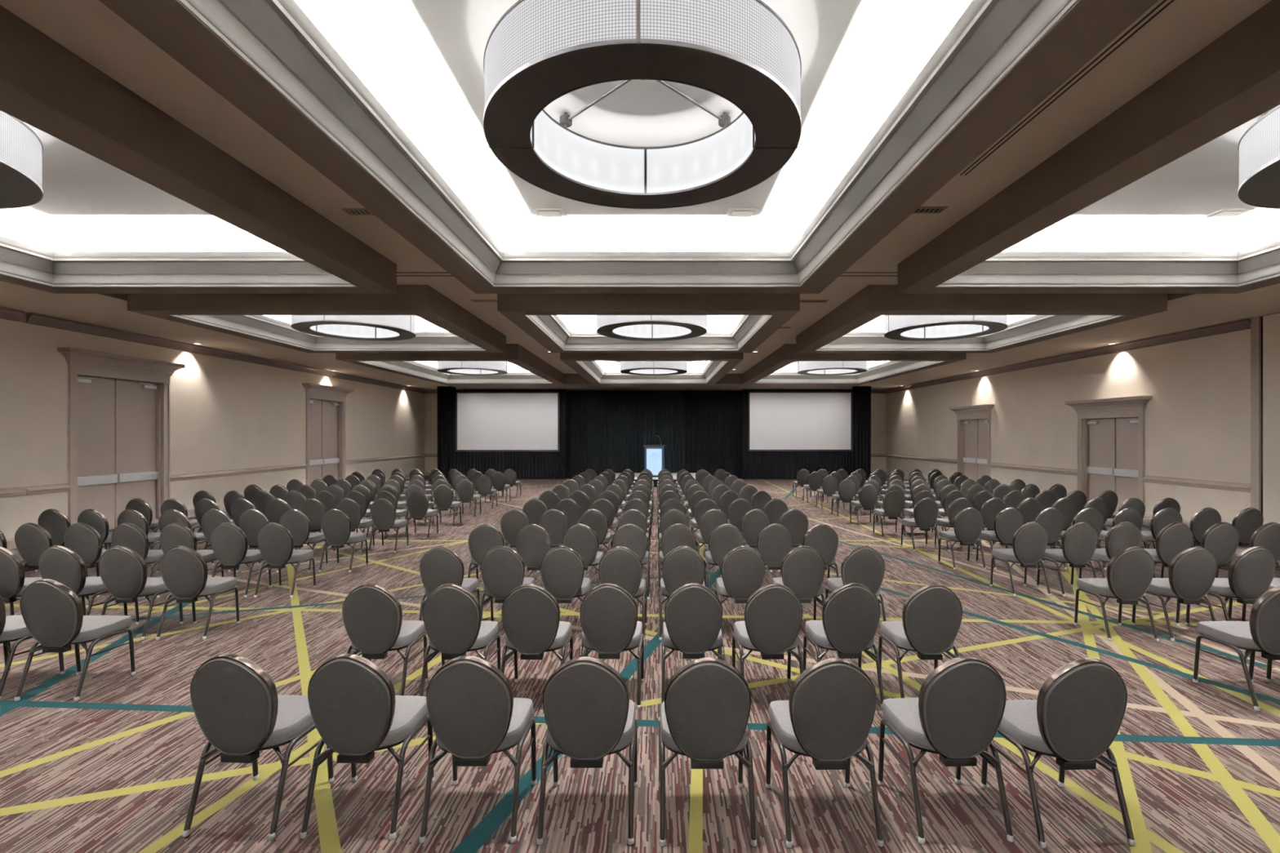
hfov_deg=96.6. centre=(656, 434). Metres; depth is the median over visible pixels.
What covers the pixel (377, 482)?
banquet chair
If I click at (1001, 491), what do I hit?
banquet chair
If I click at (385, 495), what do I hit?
banquet chair
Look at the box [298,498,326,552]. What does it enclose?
banquet chair
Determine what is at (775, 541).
banquet chair
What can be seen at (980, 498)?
banquet chair
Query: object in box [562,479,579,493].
banquet chair
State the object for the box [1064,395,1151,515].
door
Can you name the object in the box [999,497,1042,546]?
banquet chair
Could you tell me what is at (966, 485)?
banquet chair
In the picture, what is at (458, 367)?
pendant lamp
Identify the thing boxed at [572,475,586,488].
banquet chair
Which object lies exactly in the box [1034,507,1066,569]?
banquet chair
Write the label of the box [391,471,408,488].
banquet chair
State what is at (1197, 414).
wall
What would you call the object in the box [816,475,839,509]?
banquet chair
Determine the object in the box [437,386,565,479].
projection screen
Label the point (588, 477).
banquet chair
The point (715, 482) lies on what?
banquet chair
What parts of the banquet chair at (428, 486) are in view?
backrest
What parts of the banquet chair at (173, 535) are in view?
backrest, frame, seat, rail, leg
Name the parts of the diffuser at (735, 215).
panel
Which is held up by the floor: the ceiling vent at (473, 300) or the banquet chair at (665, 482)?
the banquet chair at (665, 482)
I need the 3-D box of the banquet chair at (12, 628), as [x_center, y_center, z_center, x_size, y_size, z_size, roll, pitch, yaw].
[-5.319,1.579,4.621,0.495,0.942,0.549,0,0,0]
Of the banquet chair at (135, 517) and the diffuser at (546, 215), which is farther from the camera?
the banquet chair at (135, 517)
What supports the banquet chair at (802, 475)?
on the floor
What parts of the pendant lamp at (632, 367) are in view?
lamp shade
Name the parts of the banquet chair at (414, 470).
backrest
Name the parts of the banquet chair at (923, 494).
seat, backrest, frame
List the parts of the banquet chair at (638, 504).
backrest, frame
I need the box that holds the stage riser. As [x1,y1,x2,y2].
[614,472,696,487]
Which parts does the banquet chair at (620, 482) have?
backrest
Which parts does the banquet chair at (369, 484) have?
backrest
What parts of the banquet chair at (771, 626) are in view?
leg, rail, leg, seat, backrest, frame, leg, leg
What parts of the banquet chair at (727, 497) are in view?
backrest, frame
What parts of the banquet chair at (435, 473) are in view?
backrest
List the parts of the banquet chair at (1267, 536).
leg, seat, backrest, frame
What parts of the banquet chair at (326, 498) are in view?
backrest, frame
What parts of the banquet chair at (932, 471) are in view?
backrest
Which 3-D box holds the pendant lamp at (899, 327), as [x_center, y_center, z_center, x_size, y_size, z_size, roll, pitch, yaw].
[6.040,-2.489,12.000,2.330,0.662,2.318,0,0,0]
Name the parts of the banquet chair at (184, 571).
leg, backrest, frame, leg, leg, seat, rail, leg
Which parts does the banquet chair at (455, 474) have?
backrest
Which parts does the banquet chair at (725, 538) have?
leg, leg, seat, frame, backrest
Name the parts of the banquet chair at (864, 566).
leg, seat, frame, backrest, leg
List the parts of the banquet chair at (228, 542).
leg, backrest, frame, leg, seat, leg, leg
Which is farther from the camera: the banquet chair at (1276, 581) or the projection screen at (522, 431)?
the projection screen at (522, 431)
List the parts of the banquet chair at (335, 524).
leg, backrest, frame, leg, seat, leg, leg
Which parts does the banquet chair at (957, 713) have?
leg, rail, seat, leg, leg, frame, backrest, leg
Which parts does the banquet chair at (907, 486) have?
backrest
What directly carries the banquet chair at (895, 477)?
on the floor
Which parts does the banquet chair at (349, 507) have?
backrest, frame, leg, seat, leg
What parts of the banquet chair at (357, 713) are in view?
leg, backrest, frame, leg, leg, seat, rail, leg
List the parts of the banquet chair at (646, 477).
backrest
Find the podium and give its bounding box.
[643,435,665,477]
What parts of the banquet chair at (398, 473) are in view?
backrest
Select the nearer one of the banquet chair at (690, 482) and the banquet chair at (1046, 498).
the banquet chair at (1046, 498)
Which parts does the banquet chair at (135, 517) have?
backrest, frame, leg, seat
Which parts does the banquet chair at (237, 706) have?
leg, backrest, frame, leg, leg, seat, rail, leg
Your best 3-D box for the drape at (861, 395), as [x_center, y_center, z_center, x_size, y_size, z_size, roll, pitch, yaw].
[9.360,-0.080,25.998,0.859,4.240,0.088,0,0,-1]
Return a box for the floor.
[0,475,1279,852]
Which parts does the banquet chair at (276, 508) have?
backrest, frame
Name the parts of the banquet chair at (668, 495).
frame, backrest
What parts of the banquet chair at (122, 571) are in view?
leg, backrest, frame, leg, leg, seat, rail, leg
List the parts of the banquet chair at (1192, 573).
leg, rail, seat, leg, leg, frame, backrest, leg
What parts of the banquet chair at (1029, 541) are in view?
leg, rail, leg, seat, leg, frame, backrest, leg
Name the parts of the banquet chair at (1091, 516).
seat, frame, backrest, leg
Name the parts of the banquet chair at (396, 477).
backrest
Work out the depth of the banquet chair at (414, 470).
18.41 m
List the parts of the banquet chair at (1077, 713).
leg, rail, seat, leg, leg, frame, backrest, leg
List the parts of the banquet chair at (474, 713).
leg, leg, backrest, frame, seat, leg, rail, leg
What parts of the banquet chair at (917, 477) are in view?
seat, backrest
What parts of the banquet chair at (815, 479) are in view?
seat, backrest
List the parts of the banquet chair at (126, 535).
backrest, frame, seat, leg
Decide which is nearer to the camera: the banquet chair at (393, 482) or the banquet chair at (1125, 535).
the banquet chair at (1125, 535)
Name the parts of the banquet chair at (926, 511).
leg, leg, seat, frame, backrest, leg, leg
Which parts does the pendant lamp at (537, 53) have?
hanger arm, lamp shade, lamp shade, hanger arm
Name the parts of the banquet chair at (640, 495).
backrest, frame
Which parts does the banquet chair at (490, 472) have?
backrest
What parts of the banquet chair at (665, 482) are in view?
backrest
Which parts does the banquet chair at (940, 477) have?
backrest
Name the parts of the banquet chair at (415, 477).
backrest, seat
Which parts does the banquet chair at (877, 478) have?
backrest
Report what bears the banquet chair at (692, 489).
on the floor
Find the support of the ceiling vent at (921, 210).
in the ceiling at (90, 29)
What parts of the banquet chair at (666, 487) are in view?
leg, backrest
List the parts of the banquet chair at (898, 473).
backrest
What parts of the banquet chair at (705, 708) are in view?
leg, rail, leg, seat, frame, backrest, leg, leg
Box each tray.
[0,121,284,251]
[263,315,447,331]
[294,0,972,251]
[414,360,529,372]
[557,315,742,331]
[595,360,710,372]
[774,360,889,372]
[852,315,1034,331]
[1003,104,1279,251]
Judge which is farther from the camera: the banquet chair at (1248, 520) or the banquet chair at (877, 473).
the banquet chair at (877, 473)
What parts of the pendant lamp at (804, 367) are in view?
lamp shade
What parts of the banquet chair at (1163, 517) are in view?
leg, seat, frame, backrest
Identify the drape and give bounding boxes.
[437,386,456,479]
[559,389,565,479]
[565,390,742,478]
[742,389,748,479]
[852,386,871,479]
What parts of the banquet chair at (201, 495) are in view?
backrest, frame, seat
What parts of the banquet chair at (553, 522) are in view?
backrest, frame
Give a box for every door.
[57,347,185,529]
[302,382,353,485]
[949,404,994,482]
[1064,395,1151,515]
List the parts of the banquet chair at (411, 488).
backrest, seat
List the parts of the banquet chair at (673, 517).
leg, seat, frame, backrest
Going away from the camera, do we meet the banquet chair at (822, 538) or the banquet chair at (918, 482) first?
the banquet chair at (822, 538)
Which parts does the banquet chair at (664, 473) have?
backrest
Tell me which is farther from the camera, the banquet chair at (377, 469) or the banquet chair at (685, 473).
the banquet chair at (377, 469)
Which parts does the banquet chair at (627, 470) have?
backrest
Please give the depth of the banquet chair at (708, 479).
15.54 m
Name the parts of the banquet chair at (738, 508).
frame, backrest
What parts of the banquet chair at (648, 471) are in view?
backrest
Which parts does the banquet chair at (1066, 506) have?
frame, backrest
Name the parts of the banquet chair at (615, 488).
backrest, frame, seat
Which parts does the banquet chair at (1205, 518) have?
frame, backrest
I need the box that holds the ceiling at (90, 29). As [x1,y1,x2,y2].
[0,0,1279,391]
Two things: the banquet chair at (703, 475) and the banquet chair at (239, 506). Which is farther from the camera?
the banquet chair at (703, 475)
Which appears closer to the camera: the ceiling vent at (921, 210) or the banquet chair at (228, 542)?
the ceiling vent at (921, 210)
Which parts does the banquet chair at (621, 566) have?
backrest, frame, seat, leg, leg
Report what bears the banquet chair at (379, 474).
on the floor
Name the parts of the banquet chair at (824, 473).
backrest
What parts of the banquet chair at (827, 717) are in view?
leg, rail, leg, seat, frame, backrest, leg, leg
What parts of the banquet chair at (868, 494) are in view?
leg, seat, frame, backrest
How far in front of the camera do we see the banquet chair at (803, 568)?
5.68 m
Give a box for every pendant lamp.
[0,110,43,208]
[290,315,415,341]
[437,360,507,375]
[483,0,801,208]
[596,315,706,341]
[619,360,687,375]
[797,360,867,375]
[884,315,1008,341]
[1237,105,1279,208]
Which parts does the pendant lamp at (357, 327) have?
lamp shade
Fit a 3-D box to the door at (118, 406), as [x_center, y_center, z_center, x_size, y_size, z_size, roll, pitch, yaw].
[-11.525,0.188,12.320,0.450,3.725,2.690,0,0,0]
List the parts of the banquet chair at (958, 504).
leg, seat, leg, backrest, frame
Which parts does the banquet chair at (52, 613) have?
leg, backrest, frame, leg, leg, seat, rail, leg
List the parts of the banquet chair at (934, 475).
backrest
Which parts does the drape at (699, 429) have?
drape panel, drape panel, drape panel, drape panel, drape panel, drape panel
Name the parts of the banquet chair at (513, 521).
backrest, frame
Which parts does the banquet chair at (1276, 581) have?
leg, seat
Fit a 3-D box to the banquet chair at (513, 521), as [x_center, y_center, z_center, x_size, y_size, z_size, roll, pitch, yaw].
[-2.120,1.579,8.720,0.495,0.942,0.549,0,0,-1]
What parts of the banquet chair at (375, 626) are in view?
leg, backrest, frame, seat, leg, rail, leg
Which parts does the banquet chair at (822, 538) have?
backrest, frame, leg, leg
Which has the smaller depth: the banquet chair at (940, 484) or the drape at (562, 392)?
the banquet chair at (940, 484)
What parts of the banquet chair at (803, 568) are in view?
seat, backrest, frame, leg, leg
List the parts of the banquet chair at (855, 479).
backrest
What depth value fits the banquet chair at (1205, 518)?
8.65 m
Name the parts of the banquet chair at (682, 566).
leg, seat, backrest, frame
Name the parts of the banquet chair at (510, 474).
backrest, seat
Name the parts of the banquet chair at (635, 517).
backrest, frame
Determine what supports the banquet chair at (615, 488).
on the floor
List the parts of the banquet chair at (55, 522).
backrest, frame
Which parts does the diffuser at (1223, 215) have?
panel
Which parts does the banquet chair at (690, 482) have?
backrest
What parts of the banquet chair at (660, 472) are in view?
backrest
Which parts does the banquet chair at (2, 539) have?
frame, seat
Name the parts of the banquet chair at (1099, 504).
frame, backrest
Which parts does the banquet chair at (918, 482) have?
seat, frame, backrest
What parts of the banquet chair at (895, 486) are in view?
seat, frame, backrest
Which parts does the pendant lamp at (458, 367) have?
lamp shade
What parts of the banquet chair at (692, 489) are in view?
seat, backrest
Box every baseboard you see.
[6,471,425,549]
[885,471,1190,527]
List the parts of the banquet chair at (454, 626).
leg, leg, backrest, frame, seat, leg, rail, leg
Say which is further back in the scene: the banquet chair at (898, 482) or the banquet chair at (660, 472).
the banquet chair at (660, 472)
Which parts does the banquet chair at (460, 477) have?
backrest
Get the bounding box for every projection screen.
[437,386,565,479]
[742,386,871,479]
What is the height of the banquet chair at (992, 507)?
0.942 m
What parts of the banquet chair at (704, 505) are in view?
seat, backrest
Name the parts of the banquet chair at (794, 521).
backrest, frame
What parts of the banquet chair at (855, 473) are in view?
backrest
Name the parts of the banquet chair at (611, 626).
leg, backrest, frame, seat, leg, leg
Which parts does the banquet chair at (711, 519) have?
leg, seat, backrest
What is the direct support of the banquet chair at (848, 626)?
on the floor
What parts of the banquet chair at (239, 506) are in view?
backrest, frame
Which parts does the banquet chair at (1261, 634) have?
leg, rail, seat, leg, leg, backrest, frame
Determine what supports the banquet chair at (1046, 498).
on the floor
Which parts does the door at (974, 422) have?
casing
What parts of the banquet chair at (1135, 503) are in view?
seat, frame, backrest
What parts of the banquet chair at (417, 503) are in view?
leg, backrest, frame, seat, leg, leg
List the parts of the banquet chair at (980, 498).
frame, backrest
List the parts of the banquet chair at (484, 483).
backrest, frame, seat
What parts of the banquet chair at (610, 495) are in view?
backrest, seat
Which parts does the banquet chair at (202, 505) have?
backrest, frame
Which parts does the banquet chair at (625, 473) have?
backrest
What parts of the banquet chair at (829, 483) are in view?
seat, frame, backrest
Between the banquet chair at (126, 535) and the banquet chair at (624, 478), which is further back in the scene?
the banquet chair at (624, 478)
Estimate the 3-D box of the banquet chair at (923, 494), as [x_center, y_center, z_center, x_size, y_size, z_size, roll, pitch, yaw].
[5.365,1.575,11.615,0.492,0.934,0.546,0,0,0]
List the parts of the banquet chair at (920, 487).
seat, frame, backrest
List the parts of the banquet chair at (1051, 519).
frame, backrest, leg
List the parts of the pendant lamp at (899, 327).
lamp shade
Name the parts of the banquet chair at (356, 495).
backrest, frame, seat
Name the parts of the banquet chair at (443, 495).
backrest, frame, seat, leg, leg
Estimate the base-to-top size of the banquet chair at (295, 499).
0.934 m
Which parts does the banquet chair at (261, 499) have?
frame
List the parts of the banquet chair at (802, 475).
backrest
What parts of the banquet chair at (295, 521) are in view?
backrest, frame, leg, seat, leg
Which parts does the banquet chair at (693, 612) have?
leg, seat, backrest, frame, leg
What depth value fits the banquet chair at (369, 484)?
14.11 m
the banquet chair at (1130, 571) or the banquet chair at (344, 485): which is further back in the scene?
the banquet chair at (344, 485)
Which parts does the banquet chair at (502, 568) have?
leg, leg, backrest, frame, seat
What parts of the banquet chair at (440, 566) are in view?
leg, backrest, frame, seat, leg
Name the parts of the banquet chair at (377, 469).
backrest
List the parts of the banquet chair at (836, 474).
backrest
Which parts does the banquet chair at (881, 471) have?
backrest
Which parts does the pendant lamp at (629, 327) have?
lamp shade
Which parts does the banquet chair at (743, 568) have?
leg, seat, frame, backrest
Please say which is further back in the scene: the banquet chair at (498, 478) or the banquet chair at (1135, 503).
the banquet chair at (498, 478)
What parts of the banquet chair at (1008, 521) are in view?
leg, seat, leg, frame, backrest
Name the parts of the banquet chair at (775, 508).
frame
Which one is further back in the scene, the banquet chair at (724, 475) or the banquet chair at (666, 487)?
the banquet chair at (724, 475)
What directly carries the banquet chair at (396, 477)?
on the floor
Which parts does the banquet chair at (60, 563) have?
backrest, frame, leg, seat, leg, leg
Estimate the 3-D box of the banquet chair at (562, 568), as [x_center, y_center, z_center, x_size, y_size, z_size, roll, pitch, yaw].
[-0.944,1.579,5.900,0.495,0.942,0.549,0,0,0]
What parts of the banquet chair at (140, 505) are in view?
backrest, frame, seat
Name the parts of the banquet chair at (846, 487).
leg, seat, frame, backrest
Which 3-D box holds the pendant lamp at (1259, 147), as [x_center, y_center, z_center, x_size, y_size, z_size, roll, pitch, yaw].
[6.040,-2.489,4.300,2.330,0.662,2.318,0,0,0]
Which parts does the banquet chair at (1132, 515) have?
seat, frame, backrest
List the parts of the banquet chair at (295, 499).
backrest, frame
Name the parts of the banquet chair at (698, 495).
seat, backrest, frame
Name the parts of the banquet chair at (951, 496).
seat, backrest, frame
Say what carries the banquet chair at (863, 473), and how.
on the floor
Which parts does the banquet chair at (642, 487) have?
backrest, leg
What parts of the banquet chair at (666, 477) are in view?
backrest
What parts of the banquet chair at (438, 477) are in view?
backrest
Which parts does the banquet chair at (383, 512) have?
leg, leg, backrest, frame, seat, leg, leg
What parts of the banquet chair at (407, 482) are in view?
backrest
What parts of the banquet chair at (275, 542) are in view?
leg, backrest, frame, leg, seat, leg, rail, leg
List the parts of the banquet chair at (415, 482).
backrest, frame, seat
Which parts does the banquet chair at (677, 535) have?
leg, leg, seat, frame, backrest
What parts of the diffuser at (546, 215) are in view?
panel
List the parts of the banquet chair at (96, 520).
backrest, seat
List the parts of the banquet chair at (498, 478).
backrest, seat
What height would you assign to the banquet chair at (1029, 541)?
0.942 m
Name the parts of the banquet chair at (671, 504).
backrest, frame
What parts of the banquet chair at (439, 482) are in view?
backrest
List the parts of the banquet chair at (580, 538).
backrest, frame, seat, leg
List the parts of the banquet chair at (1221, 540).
frame, backrest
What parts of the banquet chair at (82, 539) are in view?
backrest, frame, leg, seat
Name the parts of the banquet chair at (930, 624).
leg, rail, leg, seat, frame, backrest, leg, leg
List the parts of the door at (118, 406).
casing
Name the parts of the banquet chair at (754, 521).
backrest, frame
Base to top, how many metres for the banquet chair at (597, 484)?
0.934 m
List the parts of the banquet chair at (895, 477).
backrest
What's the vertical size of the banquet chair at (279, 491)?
0.934 m
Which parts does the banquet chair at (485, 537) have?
leg, leg, frame, backrest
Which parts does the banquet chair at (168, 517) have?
backrest, frame, seat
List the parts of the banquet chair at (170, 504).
backrest, frame, seat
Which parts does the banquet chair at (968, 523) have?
leg, leg, seat, leg, frame, backrest, leg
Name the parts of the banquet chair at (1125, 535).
leg, leg, seat, frame, backrest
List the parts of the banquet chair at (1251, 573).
leg, leg, seat, leg, frame, backrest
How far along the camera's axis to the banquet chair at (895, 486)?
12.74 m
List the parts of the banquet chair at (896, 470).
backrest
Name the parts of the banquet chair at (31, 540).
backrest, frame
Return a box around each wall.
[0,318,425,539]
[425,393,886,471]
[886,328,1250,524]
[1262,313,1279,524]
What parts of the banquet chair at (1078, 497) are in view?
frame, backrest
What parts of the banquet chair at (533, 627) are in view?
leg, leg, backrest, frame, seat, leg, rail, leg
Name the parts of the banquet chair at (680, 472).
backrest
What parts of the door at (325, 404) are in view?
casing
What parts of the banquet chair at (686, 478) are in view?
backrest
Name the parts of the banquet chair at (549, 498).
frame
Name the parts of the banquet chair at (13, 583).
backrest, frame, seat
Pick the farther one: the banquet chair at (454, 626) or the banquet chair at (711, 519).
the banquet chair at (711, 519)
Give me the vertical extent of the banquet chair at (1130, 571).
0.942 m
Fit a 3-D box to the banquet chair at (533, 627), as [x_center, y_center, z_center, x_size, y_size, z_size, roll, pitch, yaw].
[-0.941,1.579,4.467,0.495,0.942,0.549,0,0,1]
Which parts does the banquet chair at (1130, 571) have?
leg, rail, seat, leg, leg, frame, backrest, leg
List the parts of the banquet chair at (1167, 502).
seat, leg, frame, backrest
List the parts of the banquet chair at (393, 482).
backrest, frame, seat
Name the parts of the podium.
backlit panel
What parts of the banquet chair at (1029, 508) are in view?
frame, backrest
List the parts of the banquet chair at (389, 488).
backrest, frame, seat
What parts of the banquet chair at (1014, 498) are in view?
frame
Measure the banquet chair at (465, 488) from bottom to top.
0.934 m
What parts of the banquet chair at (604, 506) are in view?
seat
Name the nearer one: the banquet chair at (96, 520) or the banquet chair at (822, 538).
the banquet chair at (822, 538)
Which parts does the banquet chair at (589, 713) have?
leg, leg, backrest, frame, seat, leg, rail, leg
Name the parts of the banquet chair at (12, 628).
frame, leg, leg, seat, leg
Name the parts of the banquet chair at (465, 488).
backrest, frame, seat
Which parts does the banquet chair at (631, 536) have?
backrest, frame, seat, leg, leg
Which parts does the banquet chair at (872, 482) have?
backrest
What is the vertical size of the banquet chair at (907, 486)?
0.934 m
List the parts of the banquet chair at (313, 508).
backrest, frame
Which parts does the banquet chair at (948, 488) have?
seat, frame, backrest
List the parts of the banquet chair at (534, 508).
frame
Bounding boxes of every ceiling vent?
[341,208,374,215]
[470,299,497,302]
[778,326,791,328]
[800,299,828,302]
[911,206,947,213]
[955,0,1178,176]
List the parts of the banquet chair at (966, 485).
frame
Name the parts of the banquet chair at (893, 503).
leg, leg, seat, frame, backrest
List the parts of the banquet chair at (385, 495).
backrest, frame, seat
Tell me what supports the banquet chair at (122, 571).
on the floor
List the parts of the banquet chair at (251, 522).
backrest, frame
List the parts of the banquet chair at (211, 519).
backrest, frame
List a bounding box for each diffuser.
[533,208,568,221]
[724,208,759,221]
[1194,208,1253,221]
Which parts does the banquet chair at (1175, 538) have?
seat, leg, frame, backrest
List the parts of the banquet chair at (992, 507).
backrest, frame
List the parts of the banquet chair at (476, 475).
backrest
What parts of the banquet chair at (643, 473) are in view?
backrest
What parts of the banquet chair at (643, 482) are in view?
backrest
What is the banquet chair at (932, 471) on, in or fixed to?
on the floor
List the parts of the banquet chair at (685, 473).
backrest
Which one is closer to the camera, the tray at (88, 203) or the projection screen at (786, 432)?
the tray at (88, 203)
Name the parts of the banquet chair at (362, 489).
backrest, frame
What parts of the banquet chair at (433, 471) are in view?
backrest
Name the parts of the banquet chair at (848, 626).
leg, rail, leg, seat, frame, backrest, leg, leg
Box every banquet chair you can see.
[0,530,28,569]
[0,546,41,603]
[0,595,65,699]
[9,602,14,615]
[13,578,136,701]
[14,522,88,577]
[35,508,71,572]
[38,545,128,615]
[63,522,106,597]
[77,508,112,549]
[97,545,183,639]
[107,522,163,597]
[117,508,161,569]
[125,498,159,546]
[155,509,213,572]
[155,545,239,639]
[156,523,224,598]
[159,498,208,548]
[182,653,333,840]
[192,490,228,532]
[194,498,235,533]
[200,508,253,572]
[208,522,271,597]
[223,490,245,519]
[230,498,256,549]
[235,509,289,572]
[244,484,262,504]
[253,490,275,518]
[253,522,315,597]
[266,497,309,546]
[269,484,288,500]
[276,509,328,572]
[284,490,320,533]
[286,479,303,492]
[297,484,316,499]
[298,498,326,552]
[299,653,434,839]
[310,479,328,494]
[315,490,337,532]
[318,509,368,572]
[322,475,337,486]
[325,484,345,502]
[333,497,374,552]
[334,479,351,497]
[342,582,428,695]
[344,475,360,488]
[345,490,380,537]
[351,471,364,481]
[351,484,374,519]
[359,479,376,509]
[366,475,382,501]
[368,498,408,552]
[371,468,386,482]
[371,471,385,486]
[373,490,408,537]
[378,484,408,523]
[383,479,405,509]
[388,475,406,508]
[391,468,409,494]
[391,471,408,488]
[404,484,434,526]
[404,490,438,537]
[406,479,433,514]
[408,468,428,484]
[409,475,432,495]
[410,471,431,500]
[418,546,479,621]
[418,655,537,843]
[419,583,501,696]
[428,468,441,494]
[430,471,451,501]
[431,475,453,508]
[431,479,457,516]
[431,484,461,526]
[447,468,458,488]
[450,471,462,500]
[453,475,475,508]
[455,479,481,516]
[466,468,478,481]
[467,523,503,588]
[471,471,490,502]
[475,475,497,508]
[480,546,534,621]
[484,468,502,497]
[490,471,510,502]
[500,508,531,572]
[500,583,573,682]
[502,468,520,497]
[515,524,551,570]
[522,498,547,524]
[536,656,637,845]
[537,509,568,572]
[538,490,559,510]
[540,546,591,603]
[551,484,570,501]
[555,498,580,529]
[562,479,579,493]
[563,524,603,585]
[568,490,589,518]
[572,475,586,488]
[578,484,597,509]
[578,509,612,551]
[578,582,644,709]
[579,471,591,484]
[585,468,596,479]
[587,479,604,500]
[590,498,617,532]
[594,475,608,491]
[598,490,622,519]
[598,546,646,641]
[599,471,612,485]
[604,468,615,482]
[604,484,626,511]
[611,479,629,502]
[612,524,649,599]
[615,475,631,494]
[618,471,633,489]
[618,509,649,559]
[622,468,635,484]
[623,498,650,546]
[627,490,651,533]
[631,484,652,525]
[633,479,653,514]
[636,475,653,509]
[637,471,653,489]
[640,468,653,497]
[657,468,671,497]
[657,471,673,489]
[657,475,674,495]
[657,479,675,501]
[657,484,678,525]
[657,490,680,524]
[657,498,684,539]
[657,509,688,559]
[657,523,695,599]
[657,657,756,846]
[658,546,705,639]
[661,582,724,703]
[675,468,688,488]
[676,471,692,493]
[678,475,695,498]
[681,479,699,504]
[684,484,705,515]
[687,490,711,528]
[690,497,719,533]
[695,468,706,481]
[695,508,728,553]
[697,471,711,486]
[702,475,716,494]
[703,524,743,588]
[707,479,724,500]
[711,484,730,509]
[713,468,725,479]
[715,546,764,629]
[718,471,731,483]
[719,490,742,533]
[724,475,738,489]
[727,497,754,549]
[730,479,746,494]
[732,583,804,681]
[738,484,758,503]
[741,508,772,572]
[750,490,772,511]
[756,523,792,569]
[763,497,788,524]
[765,657,884,848]
[772,546,825,620]
[777,508,808,572]
[792,468,811,497]
[803,471,823,502]
[803,524,839,587]
[803,582,884,708]
[810,468,829,497]
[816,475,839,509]
[822,471,843,502]
[825,546,886,621]
[831,479,857,516]
[836,468,848,480]
[838,475,860,509]
[847,471,862,502]
[849,484,879,525]
[854,468,866,486]
[854,479,879,516]
[866,475,882,503]
[868,471,883,501]
[872,489,906,536]
[874,468,885,493]
[875,484,905,525]
[876,583,962,697]
[877,655,1013,844]
[879,479,906,516]
[880,475,903,494]
[883,471,905,501]
[884,468,905,494]
[900,497,941,551]
[902,484,931,516]
[902,489,935,536]
[903,468,922,494]
[904,471,923,494]
[904,475,926,508]
[904,479,928,501]
[926,468,940,484]
[928,471,942,501]
[930,475,948,494]
[931,489,965,531]
[933,479,951,501]
[934,497,975,551]
[935,484,958,518]
[937,507,986,569]
[949,471,963,484]
[953,475,968,490]
[959,479,976,498]
[966,484,985,503]
[972,489,995,530]
[975,507,1024,569]
[976,475,991,486]
[979,497,1008,548]
[980,657,1135,848]
[983,479,1000,493]
[990,521,1051,596]
[992,484,1012,500]
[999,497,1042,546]
[1002,489,1025,509]
[1008,479,1026,491]
[1020,484,1039,499]
[1034,489,1057,511]
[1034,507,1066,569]
[1036,522,1101,596]
[1048,484,1066,500]
[1049,497,1075,548]
[1052,507,1106,569]
[1065,489,1086,526]
[1066,497,1110,530]
[1073,546,1159,641]
[1079,521,1145,595]
[1089,507,1142,561]
[1097,489,1118,518]
[1098,497,1146,547]
[1131,546,1217,641]
[1140,507,1182,548]
[1142,497,1180,548]
[1142,522,1193,577]
[1185,546,1275,625]
[1189,507,1224,569]
[1192,585,1279,711]
[1200,522,1239,595]
[1215,522,1279,577]
[1231,507,1263,547]
[1241,577,1279,621]
[1265,659,1272,682]
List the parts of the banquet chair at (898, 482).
backrest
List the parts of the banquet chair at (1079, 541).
leg, rail, leg, seat, leg, frame, backrest, leg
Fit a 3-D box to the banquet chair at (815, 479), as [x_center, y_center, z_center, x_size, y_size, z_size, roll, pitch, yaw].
[4.750,1.575,17.270,0.492,0.934,0.546,0,0,-1]
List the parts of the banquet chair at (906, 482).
backrest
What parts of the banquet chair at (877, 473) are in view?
backrest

